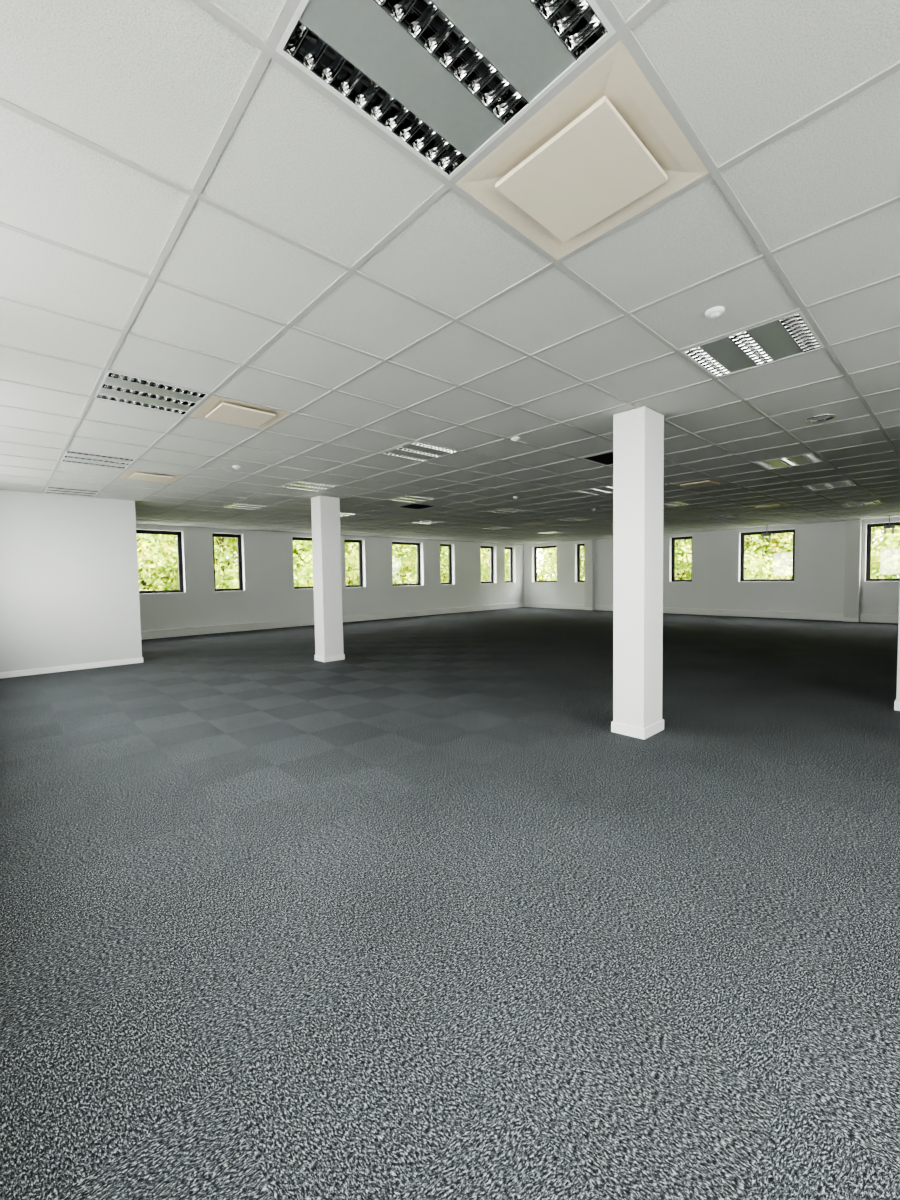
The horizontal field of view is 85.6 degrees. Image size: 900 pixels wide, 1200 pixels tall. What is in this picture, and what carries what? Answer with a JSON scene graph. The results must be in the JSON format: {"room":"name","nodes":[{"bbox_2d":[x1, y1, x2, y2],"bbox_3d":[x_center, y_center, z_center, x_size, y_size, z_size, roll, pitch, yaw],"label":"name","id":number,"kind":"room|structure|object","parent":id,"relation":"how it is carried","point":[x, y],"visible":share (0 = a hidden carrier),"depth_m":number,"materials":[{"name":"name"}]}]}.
{"room":"open-plan office","nodes":[
{"label":"open-plan office","id":0,"kind":"room"},
{"bbox_2d":[0,490,141,671],"bbox_3d":[-6.986,-0.330,8.355,2.130,2.678,3.640,-3,4,-43],"label":"wall partition","id":1,"kind":"structure","parent":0,"point":[69,581],"depth_m":7.13,"materials":[{"name":"paint"}]},
{"bbox_2d":[0,657,142,678],"bbox_3d":[-6.957,0.965,8.416,2.144,0.085,3.654,-3,4,-43],"label":"baseboard","id":2,"kind":"structure","parent":1,"relation":"attached to","point":[28,672],"depth_m":7.16,"materials":[{"name":"white paint"}]},
{"bbox_2d":[136,524,523,630],"bbox_3d":[-3.076,-0.702,14.701,17.160,3.300,0.320,-3,4,-43],"label":"wall","id":3,"kind":"structure","parent":0,"point":[268,594],"depth_m":13.32,"materials":[{"name":"paint"}]},
{"bbox_2d":[136,530,185,594],"bbox_3d":[-6.728,-0.871,11.216,1.030,1.460,0.255,-3,4,-43],"label":"window","id":4,"kind":"structure","parent":3,"relation":"in","point":[179,543],"depth_m":11.49,"materials":[{"name":"black metal"}]},
{"bbox_2d":[212,533,242,591],"bbox_3d":[-5.606,-0.938,12.261,0.740,1.460,0.255,-3,4,-43],"label":"window","id":5,"kind":"structure","parent":3,"relation":"in","point":[239,554],"depth_m":12.47,"materials":[{"name":"black metal"}]},
{"bbox_2d":[293,537,313,589],"bbox_3d":[-3.990,-1.034,13.765,1.040,1.460,0.255,-3,4,-43],"label":"window","id":6,"kind":"structure","parent":3,"relation":"in","point":[294,538],"depth_m":13.70,"materials":[{"name":"black metal"}]},
{"bbox_2d":[141,602,523,639],"bbox_3d":[-2.162,0.511,15.326,14.316,0.190,0.072,-3,4,-43],"label":"baseboard","id":7,"kind":"structure","parent":3,"relation":"attached to","point":[164,633],"depth_m":13.26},
{"bbox_2d":[345,540,365,587],"bbox_3d":[-2.930,-1.097,14.753,0.700,1.460,0.255,-3,4,-43],"label":"window","id":8,"kind":"structure","parent":3,"relation":"in","point":[359,542],"depth_m":14.98,"materials":[{"name":"black metal"}]},
{"bbox_2d":[392,542,423,586],"bbox_3d":[-1.449,-1.186,16.131,1.290,1.460,0.255,-3,4,-43],"label":"window","id":9,"kind":"structure","parent":3,"relation":"in","point":[396,543],"depth_m":16.51,"materials":[{"name":"black metal"}]},
{"bbox_2d":[440,544,454,584],"bbox_3d":[-0.159,-1.263,17.333,0.680,1.460,0.255,-3,4,-43],"label":"window","id":10,"kind":"structure","parent":3,"relation":"in","point":[443,545],"depth_m":17.56,"materials":[{"name":"black metal"}]},
{"bbox_2d":[481,546,496,583],"bbox_3d":[1.417,-1.357,18.800,0.890,1.460,0.255,-3,4,-43],"label":"window","id":11,"kind":"structure","parent":3,"relation":"in","point":[490,547],"depth_m":19.09,"materials":[{"name":"black metal"}]},
{"bbox_2d":[505,547,515,582],"bbox_3d":[2.360,-1.413,19.678,0.670,1.460,0.255,-3,4,-43],"label":"window","id":12,"kind":"structure","parent":3,"relation":"in","point":[510,548],"depth_m":19.90,"materials":[{"name":"black metal"}]},
{"bbox_2d":[0,607,899,1199],"bbox_3d":[2.035,0.977,9.319,16.520,0.300,14.600,-3,4,-43],"label":"floor","id":13,"kind":"structure","parent":0,"point":[406,916],"depth_m":1.85,"materials":[{"name":"carpet"}]},
{"bbox_2d":[311,496,343,656],"bbox_3d":[-1.952,-0.327,7.745,0.340,2.577,0.300,-3,4,-43],"label":"column","id":14,"kind":"structure","parent":13,"relation":"on","point":[325,510],"depth_m":7.63,"materials":[{"name":"paint"}]},
{"bbox_2d":[314,654,344,661],"bbox_3d":[-1.933,0.917,7.804,0.364,0.085,0.324,-3,4,-43],"label":"baseboard","id":15,"kind":"structure","parent":14,"relation":"attached to","point":[316,657],"depth_m":7.68,"materials":[{"name":"white paint"}]},
{"bbox_2d":[584,539,594,609],"bbox_3d":[5.106,-0.914,17.814,0.152,2.577,0.344,-3,4,-43],"label":"pilaster","id":16,"kind":"object","parent":13,"relation":"on","point":[588,544],"visible":0.92,"depth_m":17.75,"materials":[{"name":"paint"}]},
{"bbox_2d":[613,406,663,727],"bbox_3d":[1.539,-0.202,3.974,0.340,2.577,0.260,-3,4,-43],"label":"column","id":17,"kind":"structure","parent":13,"relation":"on","point":[638,433],"depth_m":3.86,"materials":[{"name":"paint"}]},
{"bbox_2d":[611,719,663,739],"bbox_3d":[1.558,1.042,4.034,0.364,0.085,0.284,-3,4,-43],"label":"baseboard","id":18,"kind":"structure","parent":17,"relation":"attached to","point":[641,733],"depth_m":3.91,"materials":[{"name":"white paint"}]},
{"bbox_2d":[843,519,861,621],"bbox_3d":[10.215,-0.733,12.340,0.152,2.577,0.324,-3,4,-43],"label":"pilaster","id":19,"kind":"object","parent":13,"relation":"on","point":[853,528],"visible":1,"depth_m":12.29,"materials":[{"name":"paint"}]},
{"bbox_2d":[896,585,899,701],"bbox_3d":[4.322,-0.267,4.448,0.300,2.577,0.280,-3,4,-43],"label":"column","id":20,"kind":"structure","parent":13,"relation":"on","point":[898,655],"depth_m":4.48,"materials":[{"name":"paint"}]},
{"bbox_2d":[894,699,899,710],"bbox_3d":[4.341,0.977,4.507,0.324,0.085,0.304,-3,4,-43],"label":"baseboard","id":21,"kind":"structure","parent":20,"relation":"attached to","point":[896,703],"depth_m":4.50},
{"bbox_2d":[0,0,899,544],"bbox_3d":[1.993,-1.762,9.189,16.520,0.031,14.600,-3,4,-43],"label":"ceiling","id":22,"kind":"structure","parent":0,"point":[183,204],"depth_m":2.15,"materials":[{"name":"tile"}]},
{"bbox_2d":[44,487,99,496],"bbox_3d":[-5.336,-1.567,6.861,0.576,0.088,0.576,-3,4,-43],"label":"ceiling light","id":23,"kind":"object","parent":22,"relation":"attached to","point":[54,490],"visible":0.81,"depth_m":6.88,"materials":[{"name":"metal"}]},
{"bbox_2d":[61,451,134,468],"bbox_3d":[-3.699,-1.509,5.107,0.576,0.088,0.576,-3,4,-43],"label":"ceiling light","id":24,"kind":"object","parent":22,"relation":"attached to","point":[69,456],"visible":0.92,"depth_m":5.11,"materials":[{"name":"metal"}]},
{"bbox_2d":[118,470,182,482],"bbox_3d":[-3.669,-1.506,5.956,0.576,0.034,0.576,-3,4,-43],"label":"air diffuser","id":25,"kind":"object","parent":22,"relation":"in","point":[128,474],"depth_m":5.91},
{"bbox_2d":[94,371,208,415],"bbox_3d":[-2.062,-1.451,3.353,0.576,0.088,0.576,-3,4,-43],"label":"ceiling light","id":26,"kind":"object","parent":22,"relation":"attached to","point":[115,387],"visible":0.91,"depth_m":3.34,"materials":[{"name":"metal"}]},
{"bbox_2d":[190,395,291,429],"bbox_3d":[-1.623,-1.433,3.763,0.576,0.034,0.576,-3,4,-43],"label":"air diffuser","id":27,"kind":"object","parent":22,"relation":"in","point":[218,409],"depth_m":3.72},
{"bbox_2d":[224,503,267,509],"bbox_3d":[-3.581,-1.672,8.495,0.576,0.088,0.576,-3,4,-43],"label":"ceiling light","id":28,"kind":"object","parent":22,"relation":"attached to","point":[234,505],"visible":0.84,"depth_m":8.50,"materials":[{"name":"metal"}]},
{"bbox_2d":[281,481,337,491],"bbox_3d":[-1.944,-1.614,6.741,0.576,0.088,0.576,-3,4,-43],"label":"ceiling light","id":29,"kind":"object","parent":22,"relation":"attached to","point":[300,485],"visible":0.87,"depth_m":6.75,"materials":[{"name":"metal"}]},
{"bbox_2d":[340,513,355,516],"bbox_3d":[-2.265,-1.751,9.720,0.576,0.088,0.576,-3,4,-43],"label":"ceiling light","id":30,"kind":"object","parent":22,"relation":"attached to","point":[341,514],"visible":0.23,"depth_m":9.75,"materials":[{"name":"metal"}]},
{"bbox_2d":[389,495,433,502],"bbox_3d":[-0.628,-1.692,7.966,0.576,0.088,0.576,-3,4,-43],"label":"ceiling light","id":31,"kind":"object","parent":22,"relation":"attached to","point":[411,499],"visible":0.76,"depth_m":7.98,"materials":[{"name":"metal"}]},
{"bbox_2d":[397,503,437,509],"bbox_3d":[-0.599,-1.722,8.814,0.576,0.064,0.576,-3,4,-43],"label":"return grille","id":32,"kind":"object","parent":22,"relation":"in","point":[411,506],"depth_m":8.84,"materials":[{"name":"black metal"}]},
{"bbox_2d":[381,442,458,461],"bbox_3d":[-0.307,-1.556,4.987,0.576,0.088,0.576,-3,4,-43],"label":"ceiling light","id":33,"kind":"object","parent":22,"relation":"attached to","point":[417,451],"visible":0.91,"depth_m":4.99,"materials":[{"name":"metal"}]},
{"bbox_2d":[413,520,442,523],"bbox_3d":[-0.511,-1.855,11.354,0.576,0.088,0.576,-3,4,-43],"label":"ceiling light","id":34,"kind":"object","parent":22,"relation":"attached to","point":[426,521],"visible":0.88,"depth_m":11.38,"materials":[{"name":"metal"}]},
{"bbox_2d":[275,0,615,179],"bbox_3d":[-0.016,-1.379,1.160,0.576,0.088,0.576,-3,4,-43],"label":"ceiling light","id":35,"kind":"object","parent":22,"relation":"attached to","point":[444,79],"visible":1,"depth_m":1.21,"materials":[{"name":"metal"}]},
{"bbox_2d":[482,527,506,529],"bbox_3d":[1.244,-1.960,12.988,0.576,0.088,0.576,-3,4,-43],"label":"ceiling light","id":36,"kind":"object","parent":22,"relation":"attached to","point":[492,528],"visible":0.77,"depth_m":13.05,"materials":[{"name":"metal"}]},
{"bbox_2d":[487,508,524,513],"bbox_3d":[1.126,-1.797,9.600,0.576,0.088,0.576,-3,4,-43],"label":"ceiling light","id":37,"kind":"object","parent":22,"relation":"attached to","point":[508,510],"visible":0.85,"depth_m":9.63,"materials":[{"name":"metal"}]},
{"bbox_2d":[511,437,519,441],"bbox_3d":[0.611,-1.498,4.532,0.086,0.038,0.086,-3,4,-43],"label":"smoke detector","id":38,"kind":"object","parent":22,"relation":"attached to","point":[515,439],"visible":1,"depth_m":4.51,"materials":[{"name":"plastic"}]},
{"bbox_2d":[517,522,544,525],"bbox_3d":[2.063,-1.887,12.113,0.576,0.034,0.576,-3,4,-43],"label":"air diffuser","id":39,"kind":"object","parent":22,"relation":"in","point":[527,524],"depth_m":12.08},
{"bbox_2d":[541,532,562,533],"bbox_3d":[2.999,-2.065,14.622,0.576,0.088,0.576,-3,4,-43],"label":"ceiling light","id":40,"kind":"object","parent":22,"relation":"attached to","point":[542,532],"visible":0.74,"depth_m":14.58,"materials":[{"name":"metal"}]},
{"bbox_2d":[561,517,589,521],"bbox_3d":[2.881,-1.902,11.234,0.576,0.088,0.576,-3,4,-43],"label":"ceiling light","id":41,"kind":"object","parent":22,"relation":"attached to","point":[578,518],"visible":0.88,"depth_m":11.25,"materials":[{"name":"metal"}]},
{"bbox_2d":[456,40,708,259],"bbox_3d":[0.423,-1.361,1.570,0.576,0.034,0.576,-3,4,-43],"label":"air diffuser","id":42,"kind":"object","parent":22,"relation":"in","point":[606,149],"depth_m":1.50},
{"bbox_2d":[575,486,612,494],"bbox_3d":[2.325,-1.713,7.438,0.576,0.088,0.576,-3,4,-43],"label":"ceiling light","id":43,"kind":"object","parent":22,"relation":"attached to","point":[608,489],"visible":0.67,"depth_m":7.47,"materials":[{"name":"metal"}]},
{"bbox_2d":[579,451,612,465],"bbox_3d":[1.827,-1.594,5.335,0.576,0.064,0.576,-3,4,-43],"label":"return grille","id":44,"kind":"object","parent":22,"relation":"in","point":[606,459],"depth_m":5.40,"materials":[{"name":"black metal"}]},
{"bbox_2d":[663,502,690,507],"bbox_3d":[4.079,-1.817,9.072,0.576,0.088,0.576,-3,4,-43],"label":"ceiling light","id":45,"kind":"object","parent":22,"relation":"attached to","point":[671,504],"visible":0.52,"depth_m":9.05,"materials":[{"name":"metal"}]},
{"bbox_2d":[671,478,726,488],"bbox_3d":[3.582,-1.666,6.971,0.576,0.034,0.576,-3,4,-43],"label":"air diffuser","id":46,"kind":"object","parent":22,"relation":"in","point":[713,481],"depth_m":6.93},
{"bbox_2d":[705,306,724,318],"bbox_3d":[1.301,-1.407,2.388,0.086,0.038,0.086,-3,4,-43],"label":"smoke detector","id":47,"kind":"object","parent":22,"relation":"attached to","point":[715,312],"visible":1,"depth_m":2.37,"materials":[{"name":"plastic"}]},
{"bbox_2d":[708,514,740,518],"bbox_3d":[6.273,-1.948,11.114,0.576,0.088,0.576,-3,4,-43],"label":"ceiling light","id":48,"kind":"object","parent":22,"relation":"attached to","point":[733,515],"visible":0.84,"depth_m":11.12,"materials":[{"name":"metal"}]},
{"bbox_2d":[681,311,824,377],"bbox_3d":[1.739,-1.483,2.794,0.576,0.088,0.576,-3,4,-43],"label":"ceiling light","id":49,"kind":"object","parent":22,"relation":"attached to","point":[792,335],"visible":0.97,"depth_m":2.77,"materials":[{"name":"metal"}]},
{"bbox_2d":[762,525,770,540],"bbox_3d":[8.683,-1.837,13.323,0.080,0.420,0.200,-3,4,-43],"label":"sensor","id":50,"kind":"object","parent":22,"relation":"hanging from","point":[764,534],"depth_m":13.30,"materials":[{"name":"white plastic"}]},
{"bbox_2d":[750,503,791,508],"bbox_3d":[6.215,-1.823,9.422,0.576,0.034,0.576,-3,4,-43],"label":"air diffuser","id":51,"kind":"object","parent":22,"relation":"in","point":[778,504],"depth_m":9.38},
{"bbox_2d":[754,453,823,469],"bbox_3d":[3.962,-1.655,5.683,0.576,0.088,0.576,-3,4,-43],"label":"ceiling light","id":52,"kind":"object","parent":22,"relation":"attached to","point":[809,458],"visible":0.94,"depth_m":5.68,"materials":[{"name":"metal"}]},
{"bbox_2d":[806,414,835,422],"bbox_3d":[3.099,-1.564,4.060,0.204,0.101,0.204,-3,4,-43],"label":"recessed light","id":53,"kind":"object","parent":22,"relation":"in","point":[831,415],"visible":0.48,"depth_m":4.06,"materials":[{"name":"metal"}]},
{"bbox_2d":[803,481,856,490],"bbox_3d":[5.716,-1.759,7.317,0.576,0.088,0.576,-3,4,-43],"label":"ceiling light","id":54,"kind":"object","parent":22,"relation":"attached to","point":[845,483],"visible":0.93,"depth_m":7.31,"materials":[{"name":"metal"}]},
{"bbox_2d":[839,501,881,506],"bbox_3d":[7.910,-1.890,9.360,0.576,0.088,0.576,-3,4,-43],"label":"ceiling light","id":55,"kind":"object","parent":22,"relation":"attached to","point":[871,502],"visible":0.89,"depth_m":9.38,"materials":[{"name":"metal"}]},
{"bbox_2d":[883,516,894,533],"bbox_3d":[10.389,-1.776,11.496,0.080,0.420,0.200,-3,4,-43],"label":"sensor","id":56,"kind":"object","parent":22,"relation":"hanging from","point":[885,527],"depth_m":11.48,"materials":[{"name":"white plastic"}]},
{"bbox_2d":[524,517,899,615],"bbox_3d":[8.168,-0.889,14.981,0.320,3.300,14.600,-3,4,-43],"label":"wall","id":57,"kind":"structure","parent":0,"point":[817,586],"depth_m":14.45,"materials":[{"name":"paint"}]},
{"bbox_2d":[532,546,556,582],"bbox_3d":[3.840,-1.428,19.517,0.255,1.460,1.200,-3,4,-43],"label":"window","id":58,"kind":"structure","parent":57,"relation":"in","point":[542,547],"depth_m":19.89,"materials":[{"name":"black metal"}]},
{"bbox_2d":[575,544,584,582],"bbox_3d":[4.983,-1.387,18.292,0.255,1.460,0.510,-3,4,-43],"label":"window","id":59,"kind":"structure","parent":57,"relation":"in","point":[578,545],"depth_m":18.48,"materials":[{"name":"black metal"}]},
{"bbox_2d":[672,536,691,581],"bbox_3d":[7.462,-1.299,15.636,0.255,1.460,0.700,-3,4,-43],"label":"window","id":60,"kind":"structure","parent":57,"relation":"in","point":[689,537],"depth_m":15.86,"materials":[{"name":"black metal"}]},
{"bbox_2d":[524,602,898,622],"bbox_3d":[8.044,0.373,14.907,0.072,0.190,14.600,-3,4,-43],"label":"baseboard","id":61,"kind":"structure","parent":57,"relation":"attached to","point":[718,612],"depth_m":14.11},
{"bbox_2d":[740,529,794,581],"bbox_3d":[9.068,-1.242,13.914,0.255,1.460,1.370,-3,4,-43],"label":"window","id":62,"kind":"structure","parent":57,"relation":"in","point":[742,579],"depth_m":14.03,"materials":[{"name":"black metal"}]},
{"bbox_2d":[865,522,899,581],"bbox_3d":[11.026,-1.173,11.816,0.255,1.460,1.390,-3,4,-43],"label":"window","id":63,"kind":"structure","parent":57,"relation":"in","point":[869,526],"depth_m":12.30,"materials":[{"name":"black metal"}]},
{"label":"outside","id":64,"kind":"structure","parent":0,"visible":0},
{"label":"ground","id":65,"kind":"structure","parent":64,"visible":0},
{"bbox_2d":[136,534,178,590],"bbox_3d":[-11.442,-0.158,17.891,4.544,8.568,3.892,-4,4,-44],"label":"tree","id":66,"kind":"object","parent":65,"relation":"on","point":[154,570],"visible":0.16,"depth_m":17.60,"materials":[{"name":"green plant"}]},
{"bbox_2d":[146,535,178,589],"bbox_3d":[-12.886,-0.310,22.090,3.869,8.518,4.517,0,3,9],"label":"tree","id":67,"kind":"object","parent":65,"relation":"on","point":[175,537],"visible":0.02,"depth_m":21.54,"materials":[{"name":"green plant"}]},
{"bbox_2d":[145,535,238,588],"bbox_3d":[-9.262,-1.341,19.698,4.862,10.692,5.465,-4,4,-45],"label":"tree","id":68,"kind":"object","parent":65,"relation":"on","point":[223,573],"visible":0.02,"depth_m":19.33,"materials":[{"name":"green plant"}]},
{"bbox_2d":[214,537,237,588],"bbox_3d":[-10.177,-1.124,23.686,5.204,9.907,4.100,2,4,41],"label":"tree","id":69,"kind":"object","parent":65,"relation":"on","point":[234,548],"visible":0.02,"depth_m":23.08,"materials":[{"name":"green plant"}]},
{"bbox_2d":[230,540,312,586],"bbox_3d":[-6.823,-1.242,21.257,4.822,10.271,5.521,-1,3,5],"label":"tree","id":70,"kind":"object","parent":65,"relation":"on","point":[303,573],"visible":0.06,"depth_m":19.78,"materials":[{"name":"green plant"}]},
{"bbox_2d":[299,542,358,584],"bbox_3d":[-5.371,-0.723,24.217,4.046,8.909,4.724,0,3,17],"label":"tree","id":71,"kind":"object","parent":65,"relation":"on","point":[351,555],"visible":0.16,"depth_m":23.17,"materials":[{"name":"green plant"}]},
{"bbox_2d":[392,544,442,583],"bbox_3d":[-2.322,-1.823,25.585,5.562,10.882,4.948,-3,3,-37],"label":"tree","id":72,"kind":"object","parent":65,"relation":"on","point":[398,553],"visible":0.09,"depth_m":24.81,"materials":[{"name":"green plant"}]},
{"bbox_2d":[402,545,482,583],"bbox_3d":[-0.685,-1.273,28.198,5.099,9.485,4.453,-3,4,-39],"label":"tree","id":73,"kind":"object","parent":65,"relation":"on","point":[443,550],"visible":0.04,"depth_m":27.22,"materials":[{"name":"green plant"}]},
{"bbox_2d":[441,548,489,581],"bbox_3d":[1.062,-1.564,30.221,5.208,9.821,4.461,-3,3,-34],"label":"tree","id":74,"kind":"object","parent":65,"relation":"on","point":[484,558],"visible":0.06,"depth_m":29.76,"materials":[{"name":"green plant"}]},
{"bbox_2d":[482,548,509,581],"bbox_3d":[3.563,-1.383,32.039,4.188,9.211,4.708,1,3,37],"label":"tree","id":75,"kind":"object","parent":65,"relation":"on","point":[507,555],"visible":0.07,"depth_m":30.83,"materials":[{"name":"green plant"}]},
{"bbox_2d":[537,549,556,578],"bbox_3d":[7.975,-1.662,33.004,5.059,9.541,4.334,-1,3,-4],"label":"tree","id":76,"kind":"object","parent":65,"relation":"on","point":[539,549],"visible":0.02,"depth_m":32.82,"materials":[{"name":"green plant"}]},
{"bbox_2d":[537,546,584,580],"bbox_3d":[6.550,-1.408,27.186,5.176,9.630,4.521,-2,3,-28],"label":"tree","id":77,"kind":"object","parent":65,"relation":"on","point":[551,568],"visible":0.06,"depth_m":26.74,"materials":[{"name":"green plant"}]},
{"bbox_2d":[581,557,584,579],"bbox_3d":[8.812,-1.805,25.349,4.356,10.526,5.529,1,4,39],"label":"tree","id":78,"kind":"object","parent":65,"relation":"on","point":[583,557],"visible":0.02,"depth_m":25.90,"materials":[{"name":"green plant"}]},
{"bbox_2d":[675,539,691,579],"bbox_3d":[10.973,-1.126,22.986,4.236,9.327,4.946,-2,3,-16],"label":"tree","id":79,"kind":"object","parent":65,"relation":"on","point":[683,548],"visible":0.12,"depth_m":22.27,"materials":[{"name":"green plant"}]},
{"bbox_2d":[744,532,792,578],"bbox_3d":[13.129,-1.167,20.602,4.493,9.569,5.144,-1,3,-3],"label":"tree","id":80,"kind":"object","parent":65,"relation":"on","point":[756,562],"visible":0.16,"depth_m":19.42,"materials":[{"name":"green plant"}]},
{"bbox_2d":[761,541,885,575],"bbox_3d":[16.825,-1.928,22.723,5.059,10.776,5.792,-2,3,-29],"label":"tree","id":81,"kind":"object","parent":65,"relation":"on","point":[769,541],"visible":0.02,"depth_m":23.16,"materials":[{"name":"green plant"}]},
{"bbox_2d":[768,527,899,578],"bbox_3d":[14.983,-1.073,18.959,3.923,9.480,4.980,-2,3,-20],"label":"tree","id":82,"kind":"object","parent":65,"relation":"on","point":[878,571],"visible":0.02,"depth_m":17.65,"materials":[{"name":"green plant"}]},
{"bbox_2d":[871,526,899,573],"bbox_3d":[17.081,-0.591,16.747,4.594,8.664,3.935,-2,3,-17],"label":"tree","id":83,"kind":"object","parent":65,"relation":"on","point":[890,537],"visible":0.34,"depth_m":16.97,"materials":[{"name":"green plant"}]},
{"bbox_2d":[871,526,899,578],"bbox_3d":[19.102,-1.914,21.177,4.479,10.824,5.685,-2,3,-23],"label":"tree","id":84,"kind":"object","parent":65,"relation":"on","point":[884,544],"visible":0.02,"depth_m":20.52,"materials":[{"name":"green plant"}]}
]}

